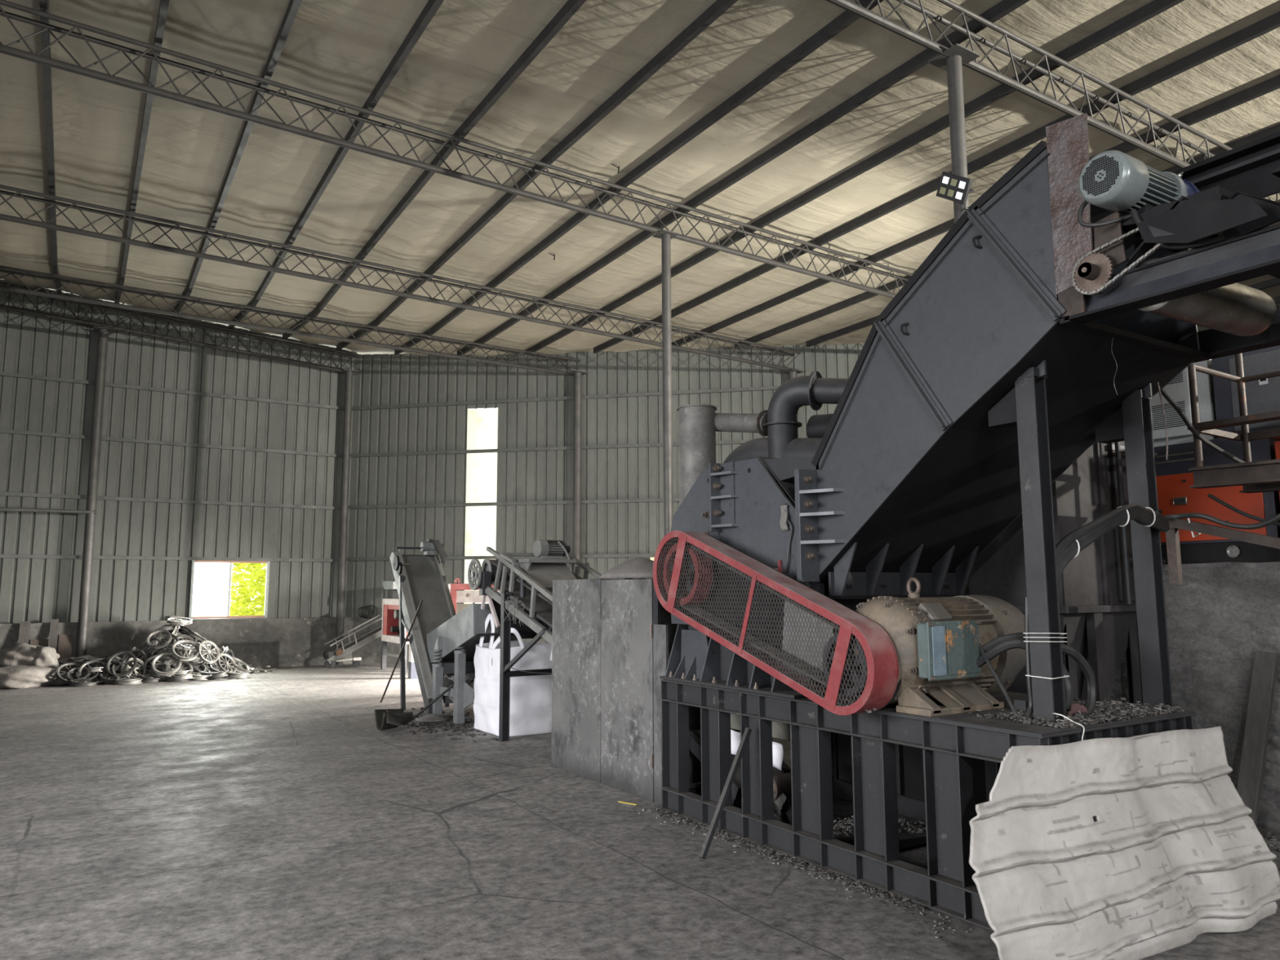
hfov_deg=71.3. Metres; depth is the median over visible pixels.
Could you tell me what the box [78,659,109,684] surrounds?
alloy wheel
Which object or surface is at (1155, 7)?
roof beam
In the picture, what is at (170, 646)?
alloy wheel
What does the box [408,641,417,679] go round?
post
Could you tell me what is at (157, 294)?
roof truss
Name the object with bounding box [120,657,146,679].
alloy wheel
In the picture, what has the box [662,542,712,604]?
pulley
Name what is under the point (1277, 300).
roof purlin
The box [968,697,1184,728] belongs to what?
litter
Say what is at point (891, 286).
roof beam
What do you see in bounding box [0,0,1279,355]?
ceiling
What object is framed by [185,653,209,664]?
alloy wheel
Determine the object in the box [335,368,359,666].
steel column
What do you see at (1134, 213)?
cable
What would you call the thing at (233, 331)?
roof truss
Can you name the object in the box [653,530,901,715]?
guard
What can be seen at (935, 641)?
motor
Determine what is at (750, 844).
litter
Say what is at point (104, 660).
alloy wheel
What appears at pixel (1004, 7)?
roof beam
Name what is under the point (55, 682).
alloy wheel
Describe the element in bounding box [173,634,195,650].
alloy wheel
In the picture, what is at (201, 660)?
alloy wheel
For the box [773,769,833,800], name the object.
drum
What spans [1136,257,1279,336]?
roller
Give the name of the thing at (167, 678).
alloy wheel
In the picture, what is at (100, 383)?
steel column
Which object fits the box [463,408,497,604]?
window
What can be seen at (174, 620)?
alloy wheel
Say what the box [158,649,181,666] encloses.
alloy wheel
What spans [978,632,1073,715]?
cable
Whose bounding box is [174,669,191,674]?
alloy wheel
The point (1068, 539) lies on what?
cable
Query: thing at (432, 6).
roof beam
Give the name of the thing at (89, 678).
alloy wheel
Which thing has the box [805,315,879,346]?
roof beam
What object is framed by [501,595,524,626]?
clump
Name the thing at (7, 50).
roof truss
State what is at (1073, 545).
cable
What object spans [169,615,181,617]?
brick stack
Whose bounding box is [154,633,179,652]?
alloy wheel
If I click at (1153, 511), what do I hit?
tie
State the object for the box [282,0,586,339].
roof beam
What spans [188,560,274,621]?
window
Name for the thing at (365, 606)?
cable coil
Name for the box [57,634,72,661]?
sheet
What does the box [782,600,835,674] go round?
plate
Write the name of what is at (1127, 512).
tie
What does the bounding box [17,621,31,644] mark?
plank
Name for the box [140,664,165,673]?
alloy wheel
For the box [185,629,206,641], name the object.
alloy wheel
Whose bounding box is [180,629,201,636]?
alloy wheel
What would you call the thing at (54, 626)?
plank
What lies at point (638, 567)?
mound
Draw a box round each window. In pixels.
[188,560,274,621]
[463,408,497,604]
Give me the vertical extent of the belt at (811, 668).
0.898 m
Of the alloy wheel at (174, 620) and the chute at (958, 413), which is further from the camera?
the alloy wheel at (174, 620)
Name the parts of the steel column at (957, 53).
cap plate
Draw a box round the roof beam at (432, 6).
[228,0,444,328]
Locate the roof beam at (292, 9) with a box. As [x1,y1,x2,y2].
[171,0,302,317]
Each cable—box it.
[976,638,1096,719]
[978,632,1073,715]
[978,643,1027,719]
[1024,597,1033,717]
[1055,503,1168,562]
[1057,510,1169,564]
[1057,514,1169,585]
[1077,200,1132,227]
[1129,208,1255,249]
[1156,382,1168,460]
[1160,388,1244,462]
[1164,512,1279,529]
[1207,493,1279,526]
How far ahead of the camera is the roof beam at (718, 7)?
10.30 m
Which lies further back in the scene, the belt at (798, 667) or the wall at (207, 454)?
the wall at (207, 454)
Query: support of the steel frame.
on the floor
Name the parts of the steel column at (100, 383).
cap plate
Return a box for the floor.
[0,663,1279,959]
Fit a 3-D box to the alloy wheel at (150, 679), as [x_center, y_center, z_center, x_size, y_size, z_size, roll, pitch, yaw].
[-8.694,3.540,15.864,0.350,0.146,0.339,1,-7,-13]
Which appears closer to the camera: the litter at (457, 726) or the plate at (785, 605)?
the plate at (785, 605)
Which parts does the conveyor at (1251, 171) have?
plate, motor seat, chain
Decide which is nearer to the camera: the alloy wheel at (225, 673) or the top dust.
the top dust
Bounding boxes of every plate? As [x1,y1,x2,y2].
[730,713,791,773]
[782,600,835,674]
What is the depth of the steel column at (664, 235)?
11.85 m
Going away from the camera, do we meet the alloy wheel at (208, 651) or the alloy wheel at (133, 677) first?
the alloy wheel at (133, 677)
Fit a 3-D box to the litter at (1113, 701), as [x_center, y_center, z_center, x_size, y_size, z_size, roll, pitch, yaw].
[2.341,1.187,4.623,1.004,0.046,0.412,4,-8,-32]
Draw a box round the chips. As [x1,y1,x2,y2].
[443,672,475,681]
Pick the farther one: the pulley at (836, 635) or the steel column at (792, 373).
the steel column at (792, 373)
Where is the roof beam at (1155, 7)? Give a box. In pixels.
[524,0,1184,354]
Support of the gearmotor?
on the conveyor at (1251, 171)
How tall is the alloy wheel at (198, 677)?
0.110 m
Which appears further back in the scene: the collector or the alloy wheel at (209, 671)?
the alloy wheel at (209, 671)
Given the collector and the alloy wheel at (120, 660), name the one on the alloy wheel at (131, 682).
the alloy wheel at (120, 660)
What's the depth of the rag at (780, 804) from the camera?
5.99 m
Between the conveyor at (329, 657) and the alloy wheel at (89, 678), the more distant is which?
the conveyor at (329, 657)
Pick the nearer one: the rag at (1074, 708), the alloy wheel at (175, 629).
the rag at (1074, 708)
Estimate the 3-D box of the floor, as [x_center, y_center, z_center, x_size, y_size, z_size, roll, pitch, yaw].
[3.415,2.624,8.397,33.000,0.001,33.000,4,-8,-32]
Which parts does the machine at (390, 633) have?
leg, frame, head panel, frame, leg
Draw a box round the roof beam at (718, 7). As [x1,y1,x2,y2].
[336,0,737,350]
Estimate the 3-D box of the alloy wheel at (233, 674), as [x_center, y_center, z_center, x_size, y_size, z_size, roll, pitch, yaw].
[-7.451,3.621,16.571,0.416,0.128,0.411,1,-7,-14]
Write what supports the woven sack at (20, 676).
on the floor
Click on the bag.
(531, 696)
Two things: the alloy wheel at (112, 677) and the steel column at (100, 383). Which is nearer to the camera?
the alloy wheel at (112, 677)
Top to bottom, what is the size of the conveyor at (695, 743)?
0.545 m
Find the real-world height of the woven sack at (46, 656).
0.662 m
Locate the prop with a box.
[698,727,751,859]
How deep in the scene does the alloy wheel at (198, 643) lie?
16.86 m
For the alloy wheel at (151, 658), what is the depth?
16.25 m
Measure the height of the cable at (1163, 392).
0.449 m
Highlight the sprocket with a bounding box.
[1074,252,1114,292]
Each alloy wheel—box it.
[44,677,57,683]
[50,675,68,684]
[53,666,75,678]
[55,662,80,684]
[57,657,71,662]
[66,661,95,666]
[66,666,89,681]
[68,657,85,662]
[69,678,98,686]
[74,655,92,660]
[75,666,98,680]
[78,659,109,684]
[82,666,106,673]
[84,657,106,661]
[85,657,100,658]
[98,657,119,666]
[99,672,126,683]
[102,657,131,678]
[106,651,137,676]
[107,671,133,679]
[111,658,141,679]
[113,677,140,684]
[116,676,142,684]
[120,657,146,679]
[125,648,148,661]
[129,671,151,679]
[135,650,152,665]
[137,635,162,653]
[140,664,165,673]
[140,675,161,683]
[144,655,168,670]
[146,629,171,648]
[151,644,178,665]
[151,651,171,664]
[151,652,181,675]
[151,657,176,675]
[151,672,176,680]
[154,624,181,631]
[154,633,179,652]
[155,632,179,639]
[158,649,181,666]
[164,675,189,681]
[165,659,191,676]
[166,617,192,625]
[168,663,192,676]
[169,674,195,681]
[170,625,179,639]
[170,635,196,644]
[171,639,199,661]
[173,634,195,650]
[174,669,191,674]
[178,625,195,639]
[179,641,203,651]
[179,649,203,662]
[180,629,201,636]
[183,659,208,672]
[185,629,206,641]
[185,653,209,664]
[186,646,208,657]
[186,662,206,674]
[188,674,212,679]
[189,661,203,666]
[194,637,205,650]
[195,667,222,675]
[196,640,219,663]
[205,663,224,669]
[206,670,229,679]
[209,649,226,666]
[209,662,232,672]
[216,653,236,671]
[221,645,228,651]
[221,648,234,663]
[226,671,250,678]
[228,656,250,673]
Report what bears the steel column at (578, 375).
on the floor
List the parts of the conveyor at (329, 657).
motor, rail, rail, frame, rail, frame, rail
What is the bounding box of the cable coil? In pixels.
[358,604,377,618]
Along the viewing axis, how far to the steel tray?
5.54 m
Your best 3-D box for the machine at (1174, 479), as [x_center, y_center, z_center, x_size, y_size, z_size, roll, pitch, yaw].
[5.279,0.037,6.540,1.332,1.229,2.950,4,-8,-32]
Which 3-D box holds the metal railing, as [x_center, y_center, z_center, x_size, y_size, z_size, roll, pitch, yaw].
[4.518,0.524,4.654,0.720,3.250,2.702,4,-8,-32]
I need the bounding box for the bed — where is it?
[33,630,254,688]
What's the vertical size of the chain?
0.262 m
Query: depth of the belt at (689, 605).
5.49 m
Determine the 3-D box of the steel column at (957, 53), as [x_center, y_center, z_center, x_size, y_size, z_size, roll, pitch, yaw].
[2.876,-0.674,7.752,0.320,6.395,0.320,4,-8,-32]
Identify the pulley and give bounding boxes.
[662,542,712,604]
[822,633,866,695]
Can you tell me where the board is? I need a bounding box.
[1236,649,1279,825]
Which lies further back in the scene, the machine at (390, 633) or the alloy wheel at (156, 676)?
the machine at (390, 633)
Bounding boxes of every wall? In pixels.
[0,279,356,667]
[345,328,1208,664]
[551,578,701,804]
[964,561,1279,831]
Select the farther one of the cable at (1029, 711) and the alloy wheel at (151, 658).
the alloy wheel at (151, 658)
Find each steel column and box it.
[75,325,114,657]
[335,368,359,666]
[567,370,588,577]
[653,229,679,537]
[781,368,804,438]
[928,43,980,223]
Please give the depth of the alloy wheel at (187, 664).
16.35 m
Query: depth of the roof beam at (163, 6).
10.48 m
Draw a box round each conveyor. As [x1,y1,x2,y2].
[321,614,382,668]
[389,538,474,715]
[467,539,601,741]
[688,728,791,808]
[1045,113,1279,363]
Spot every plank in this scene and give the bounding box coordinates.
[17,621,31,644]
[48,618,58,649]
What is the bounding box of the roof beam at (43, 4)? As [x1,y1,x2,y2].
[39,0,62,294]
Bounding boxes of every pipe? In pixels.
[676,404,716,506]
[713,371,848,469]
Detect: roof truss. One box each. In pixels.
[0,0,913,298]
[0,184,800,370]
[0,265,581,376]
[0,282,359,374]
[825,0,1279,201]
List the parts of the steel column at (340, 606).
cap plate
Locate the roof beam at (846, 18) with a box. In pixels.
[394,0,884,355]
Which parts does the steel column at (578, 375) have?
cap plate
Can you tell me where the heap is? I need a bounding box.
[833,815,925,835]
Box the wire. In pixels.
[1053,712,1084,740]
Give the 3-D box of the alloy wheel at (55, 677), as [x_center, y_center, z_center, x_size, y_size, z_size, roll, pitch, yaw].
[-10.172,3.428,15.383,0.420,0.102,0.422,0,-7,-2]
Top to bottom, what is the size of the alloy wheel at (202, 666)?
0.266 m
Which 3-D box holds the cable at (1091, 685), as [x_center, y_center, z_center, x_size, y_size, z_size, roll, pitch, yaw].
[2.050,1.024,4.651,0.539,0.398,0.324,-5,-9,35]
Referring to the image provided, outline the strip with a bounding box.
[617,800,637,804]
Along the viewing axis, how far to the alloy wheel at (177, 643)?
16.39 m
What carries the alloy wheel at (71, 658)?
on the alloy wheel
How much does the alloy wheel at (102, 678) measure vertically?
0.209 m
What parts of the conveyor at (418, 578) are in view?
leg, motor rail, rail, rail, motor, leg, rail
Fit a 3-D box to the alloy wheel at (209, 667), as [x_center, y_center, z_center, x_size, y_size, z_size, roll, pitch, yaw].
[-8.117,3.494,16.910,0.449,0.260,0.469,-3,-7,19]
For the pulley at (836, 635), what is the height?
0.330 m
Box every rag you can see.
[773,791,790,824]
[1066,703,1088,716]
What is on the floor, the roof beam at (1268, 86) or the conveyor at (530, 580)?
the conveyor at (530, 580)
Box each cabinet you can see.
[1150,359,1217,447]
[1211,345,1279,438]
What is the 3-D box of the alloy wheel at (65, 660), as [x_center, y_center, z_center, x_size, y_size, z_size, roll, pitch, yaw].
[-10.479,3.356,16.216,0.398,0.252,0.410,-2,-7,10]
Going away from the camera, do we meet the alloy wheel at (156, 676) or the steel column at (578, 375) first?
the alloy wheel at (156, 676)
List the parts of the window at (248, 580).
sill, pane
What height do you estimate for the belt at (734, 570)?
0.898 m
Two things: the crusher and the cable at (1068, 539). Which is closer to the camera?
the cable at (1068, 539)
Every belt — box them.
[676,542,867,696]
[683,542,864,696]
[685,542,862,695]
[688,604,862,694]
[692,604,824,675]
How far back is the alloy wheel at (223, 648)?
17.65 m
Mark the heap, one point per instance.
(838, 825)
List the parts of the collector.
casing, leg, door panel, leg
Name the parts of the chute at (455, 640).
spring seat, post, tie plate, plate, tie plate, post, spring seat, gusset plate, plate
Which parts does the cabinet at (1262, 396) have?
door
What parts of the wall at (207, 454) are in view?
panel, panel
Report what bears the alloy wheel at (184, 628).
on the alloy wheel
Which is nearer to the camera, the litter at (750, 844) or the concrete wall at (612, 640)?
the litter at (750, 844)
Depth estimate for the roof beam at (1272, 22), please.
10.90 m
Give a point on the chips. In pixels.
(467, 675)
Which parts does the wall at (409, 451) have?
panel, panel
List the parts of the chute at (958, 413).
panel, panel, leg, panel, panel, leg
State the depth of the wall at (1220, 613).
6.20 m
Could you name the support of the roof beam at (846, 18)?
attached to the ceiling
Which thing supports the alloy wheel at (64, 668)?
on the alloy wheel at (55, 682)
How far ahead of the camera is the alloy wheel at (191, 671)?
16.32 m
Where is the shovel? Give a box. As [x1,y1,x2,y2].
[374,684,453,730]
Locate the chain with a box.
[1071,226,1164,295]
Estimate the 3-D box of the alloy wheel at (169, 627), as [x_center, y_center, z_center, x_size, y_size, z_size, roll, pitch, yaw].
[-9.119,2.898,17.270,0.472,0.220,0.471,-2,-7,11]
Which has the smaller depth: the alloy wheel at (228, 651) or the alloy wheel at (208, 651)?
the alloy wheel at (208, 651)
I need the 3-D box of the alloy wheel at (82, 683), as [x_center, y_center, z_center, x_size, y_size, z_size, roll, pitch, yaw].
[-9.532,3.476,15.312,0.426,0.123,0.418,-2,-7,11]
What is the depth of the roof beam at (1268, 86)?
13.19 m
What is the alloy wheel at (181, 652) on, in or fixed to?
on the alloy wheel at (193, 664)
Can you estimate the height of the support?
0.590 m
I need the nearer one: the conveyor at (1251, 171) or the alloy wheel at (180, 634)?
the conveyor at (1251, 171)
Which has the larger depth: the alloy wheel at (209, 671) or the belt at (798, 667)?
the alloy wheel at (209, 671)
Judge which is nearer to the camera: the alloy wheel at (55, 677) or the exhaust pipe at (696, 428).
the exhaust pipe at (696, 428)
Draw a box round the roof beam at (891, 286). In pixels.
[734,124,1279,349]
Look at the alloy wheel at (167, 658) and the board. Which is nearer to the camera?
the board
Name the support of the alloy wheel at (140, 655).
on the alloy wheel at (133, 651)
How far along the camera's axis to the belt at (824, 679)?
5.43 m
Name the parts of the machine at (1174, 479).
handle, door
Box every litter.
[405,706,498,742]
[631,807,972,937]
[649,807,928,914]
[835,700,876,712]
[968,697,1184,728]
[1008,700,1173,723]
[1257,829,1279,870]
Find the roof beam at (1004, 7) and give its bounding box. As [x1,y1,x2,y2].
[457,0,1030,355]
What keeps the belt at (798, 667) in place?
on the pulley at (836, 635)
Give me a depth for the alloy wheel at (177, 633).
17.00 m
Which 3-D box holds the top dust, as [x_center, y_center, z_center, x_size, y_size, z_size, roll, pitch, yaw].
[0.042,0.883,7.924,0.900,0.018,1.640,4,-8,-32]
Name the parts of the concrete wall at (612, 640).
panel, panel, door post, door, panel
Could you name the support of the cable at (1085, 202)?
attached to the gearmotor
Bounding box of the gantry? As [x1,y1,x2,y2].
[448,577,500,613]
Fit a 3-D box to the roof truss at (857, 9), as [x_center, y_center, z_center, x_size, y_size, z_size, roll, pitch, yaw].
[1.634,-4.151,7.397,27.914,0.504,0.241,4,-8,-32]
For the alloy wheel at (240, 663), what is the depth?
17.33 m
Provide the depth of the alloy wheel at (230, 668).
16.82 m
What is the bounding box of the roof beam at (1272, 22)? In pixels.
[593,11,1279,353]
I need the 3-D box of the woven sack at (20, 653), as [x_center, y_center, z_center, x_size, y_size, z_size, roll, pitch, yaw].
[-10.771,3.146,15.686,0.982,0.573,0.868,4,-8,-32]
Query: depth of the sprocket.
4.06 m
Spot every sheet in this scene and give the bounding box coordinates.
[30,639,48,646]
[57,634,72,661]
[968,726,1279,959]
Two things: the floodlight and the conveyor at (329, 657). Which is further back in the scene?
the conveyor at (329, 657)
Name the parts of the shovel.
blade, handle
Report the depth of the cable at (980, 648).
4.54 m
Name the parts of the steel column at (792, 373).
cap plate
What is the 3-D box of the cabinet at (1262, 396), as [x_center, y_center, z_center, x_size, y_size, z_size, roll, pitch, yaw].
[5.095,-0.687,7.026,0.817,0.774,0.710,4,-8,-32]
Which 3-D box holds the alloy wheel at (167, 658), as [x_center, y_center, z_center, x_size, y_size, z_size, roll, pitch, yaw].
[-8.701,3.425,16.318,0.410,0.368,0.311,2,-7,-18]
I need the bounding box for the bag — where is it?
[473,613,551,736]
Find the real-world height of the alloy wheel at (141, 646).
0.376 m
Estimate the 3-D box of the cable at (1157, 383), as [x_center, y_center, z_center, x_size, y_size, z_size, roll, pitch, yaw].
[2.924,-0.330,4.989,0.039,0.441,0.011,0,-7,-1]
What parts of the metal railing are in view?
rail post, handrail, rail post, handrail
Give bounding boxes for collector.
[968,440,1142,704]
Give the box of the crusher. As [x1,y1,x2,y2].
[659,456,866,698]
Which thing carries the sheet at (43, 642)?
on the floor
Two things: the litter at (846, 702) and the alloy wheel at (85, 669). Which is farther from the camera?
the alloy wheel at (85, 669)
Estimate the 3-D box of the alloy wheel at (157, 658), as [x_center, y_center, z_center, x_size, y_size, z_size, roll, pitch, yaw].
[-8.537,3.317,16.106,0.470,0.408,0.373,2,-7,-18]
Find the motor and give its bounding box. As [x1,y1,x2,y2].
[837,577,1026,718]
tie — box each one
[1074,539,1079,557]
[1117,506,1129,526]
[1145,506,1155,526]
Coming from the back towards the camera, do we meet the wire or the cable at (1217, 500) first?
the cable at (1217, 500)
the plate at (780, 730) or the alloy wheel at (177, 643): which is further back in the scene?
the alloy wheel at (177, 643)
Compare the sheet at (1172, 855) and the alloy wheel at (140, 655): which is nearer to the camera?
the sheet at (1172, 855)
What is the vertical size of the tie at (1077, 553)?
0.108 m
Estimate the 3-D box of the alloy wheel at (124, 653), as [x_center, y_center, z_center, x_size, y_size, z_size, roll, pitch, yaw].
[-9.146,3.248,15.764,0.470,0.437,0.286,1,-7,-12]
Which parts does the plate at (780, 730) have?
edge rail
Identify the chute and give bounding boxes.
[426,602,517,724]
[794,140,1208,722]
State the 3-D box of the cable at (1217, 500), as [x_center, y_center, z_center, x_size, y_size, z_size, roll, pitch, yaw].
[3.924,0.205,5.600,0.024,0.301,0.660,4,-8,-32]
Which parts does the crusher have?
web plate, foot plate, plate, plate, inlet plate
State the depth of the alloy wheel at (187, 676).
15.93 m
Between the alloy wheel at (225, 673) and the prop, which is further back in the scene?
the alloy wheel at (225, 673)
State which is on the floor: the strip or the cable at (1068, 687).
the strip
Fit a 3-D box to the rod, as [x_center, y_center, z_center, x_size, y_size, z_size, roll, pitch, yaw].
[-3.258,2.369,12.140,0.026,1.486,1.827,4,-8,-31]
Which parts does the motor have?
name plate, lid panel, lid, lid panel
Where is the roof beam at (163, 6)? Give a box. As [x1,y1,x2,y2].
[114,0,168,303]
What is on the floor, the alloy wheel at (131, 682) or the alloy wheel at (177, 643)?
the alloy wheel at (131, 682)
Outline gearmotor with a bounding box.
[1078,150,1233,253]
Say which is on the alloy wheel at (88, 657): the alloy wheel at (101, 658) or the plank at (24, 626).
the alloy wheel at (101, 658)
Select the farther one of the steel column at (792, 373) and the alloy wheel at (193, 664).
the steel column at (792, 373)
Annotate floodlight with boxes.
[936,171,973,209]
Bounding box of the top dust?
[577,577,653,579]
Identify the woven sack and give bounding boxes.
[0,643,60,667]
[0,664,56,688]
[30,645,59,669]
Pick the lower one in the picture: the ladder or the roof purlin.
the ladder
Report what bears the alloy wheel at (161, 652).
on the alloy wheel
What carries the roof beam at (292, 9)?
attached to the ceiling
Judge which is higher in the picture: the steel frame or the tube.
the tube
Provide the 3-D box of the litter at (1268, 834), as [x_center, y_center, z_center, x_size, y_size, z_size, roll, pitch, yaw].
[3.687,2.199,4.981,1.638,0.040,1.144,4,-8,-32]
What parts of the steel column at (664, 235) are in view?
cap plate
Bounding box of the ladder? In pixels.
[1114,441,1165,604]
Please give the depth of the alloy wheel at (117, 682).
15.45 m
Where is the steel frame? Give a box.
[660,679,1196,932]
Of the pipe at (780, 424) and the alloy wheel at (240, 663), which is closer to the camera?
the pipe at (780, 424)
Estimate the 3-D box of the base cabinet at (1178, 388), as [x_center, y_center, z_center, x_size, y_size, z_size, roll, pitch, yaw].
[4.612,-0.667,7.663,0.755,0.895,0.800,4,-8,-32]
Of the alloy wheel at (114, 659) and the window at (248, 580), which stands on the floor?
the alloy wheel at (114, 659)
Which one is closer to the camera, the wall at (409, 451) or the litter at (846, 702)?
the litter at (846, 702)
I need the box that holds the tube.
[0,507,96,514]
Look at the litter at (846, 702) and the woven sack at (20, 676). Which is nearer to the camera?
the litter at (846, 702)
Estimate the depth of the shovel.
10.31 m
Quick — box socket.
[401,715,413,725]
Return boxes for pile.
[415,713,449,722]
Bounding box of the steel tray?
[831,822,926,849]
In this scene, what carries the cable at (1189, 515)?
on the support
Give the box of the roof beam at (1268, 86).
[671,75,1279,346]
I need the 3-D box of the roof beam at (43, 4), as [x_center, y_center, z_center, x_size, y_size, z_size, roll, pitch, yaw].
[-2.955,-5.026,4.237,0.062,0.626,31.209,4,-8,-32]
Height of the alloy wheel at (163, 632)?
0.346 m
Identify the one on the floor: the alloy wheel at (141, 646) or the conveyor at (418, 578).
the conveyor at (418, 578)
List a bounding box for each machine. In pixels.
[380,580,408,674]
[1153,436,1279,564]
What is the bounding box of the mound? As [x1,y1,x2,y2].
[600,557,653,578]
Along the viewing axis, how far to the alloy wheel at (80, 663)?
15.66 m
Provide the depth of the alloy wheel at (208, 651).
16.65 m
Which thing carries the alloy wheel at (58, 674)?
on the floor
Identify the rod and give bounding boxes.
[380,600,422,702]
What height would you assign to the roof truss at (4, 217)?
0.876 m
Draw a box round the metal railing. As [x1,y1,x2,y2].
[1187,352,1279,493]
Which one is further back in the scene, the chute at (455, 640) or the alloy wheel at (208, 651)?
the alloy wheel at (208, 651)
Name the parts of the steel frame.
post, cross rail, post, post, post, rail, post, rail, post, rail, post, plate, post, post, jack handle, deck plate, cross rail, rail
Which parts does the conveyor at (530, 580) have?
tail rail, support post, cross rail, discharge plate, rail, cross rail, motor, chute plate, motor, motor, rail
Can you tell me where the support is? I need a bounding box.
[1165,518,1279,583]
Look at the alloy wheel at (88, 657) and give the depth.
16.17 m
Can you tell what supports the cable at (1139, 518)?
attached to the chute at (958, 413)

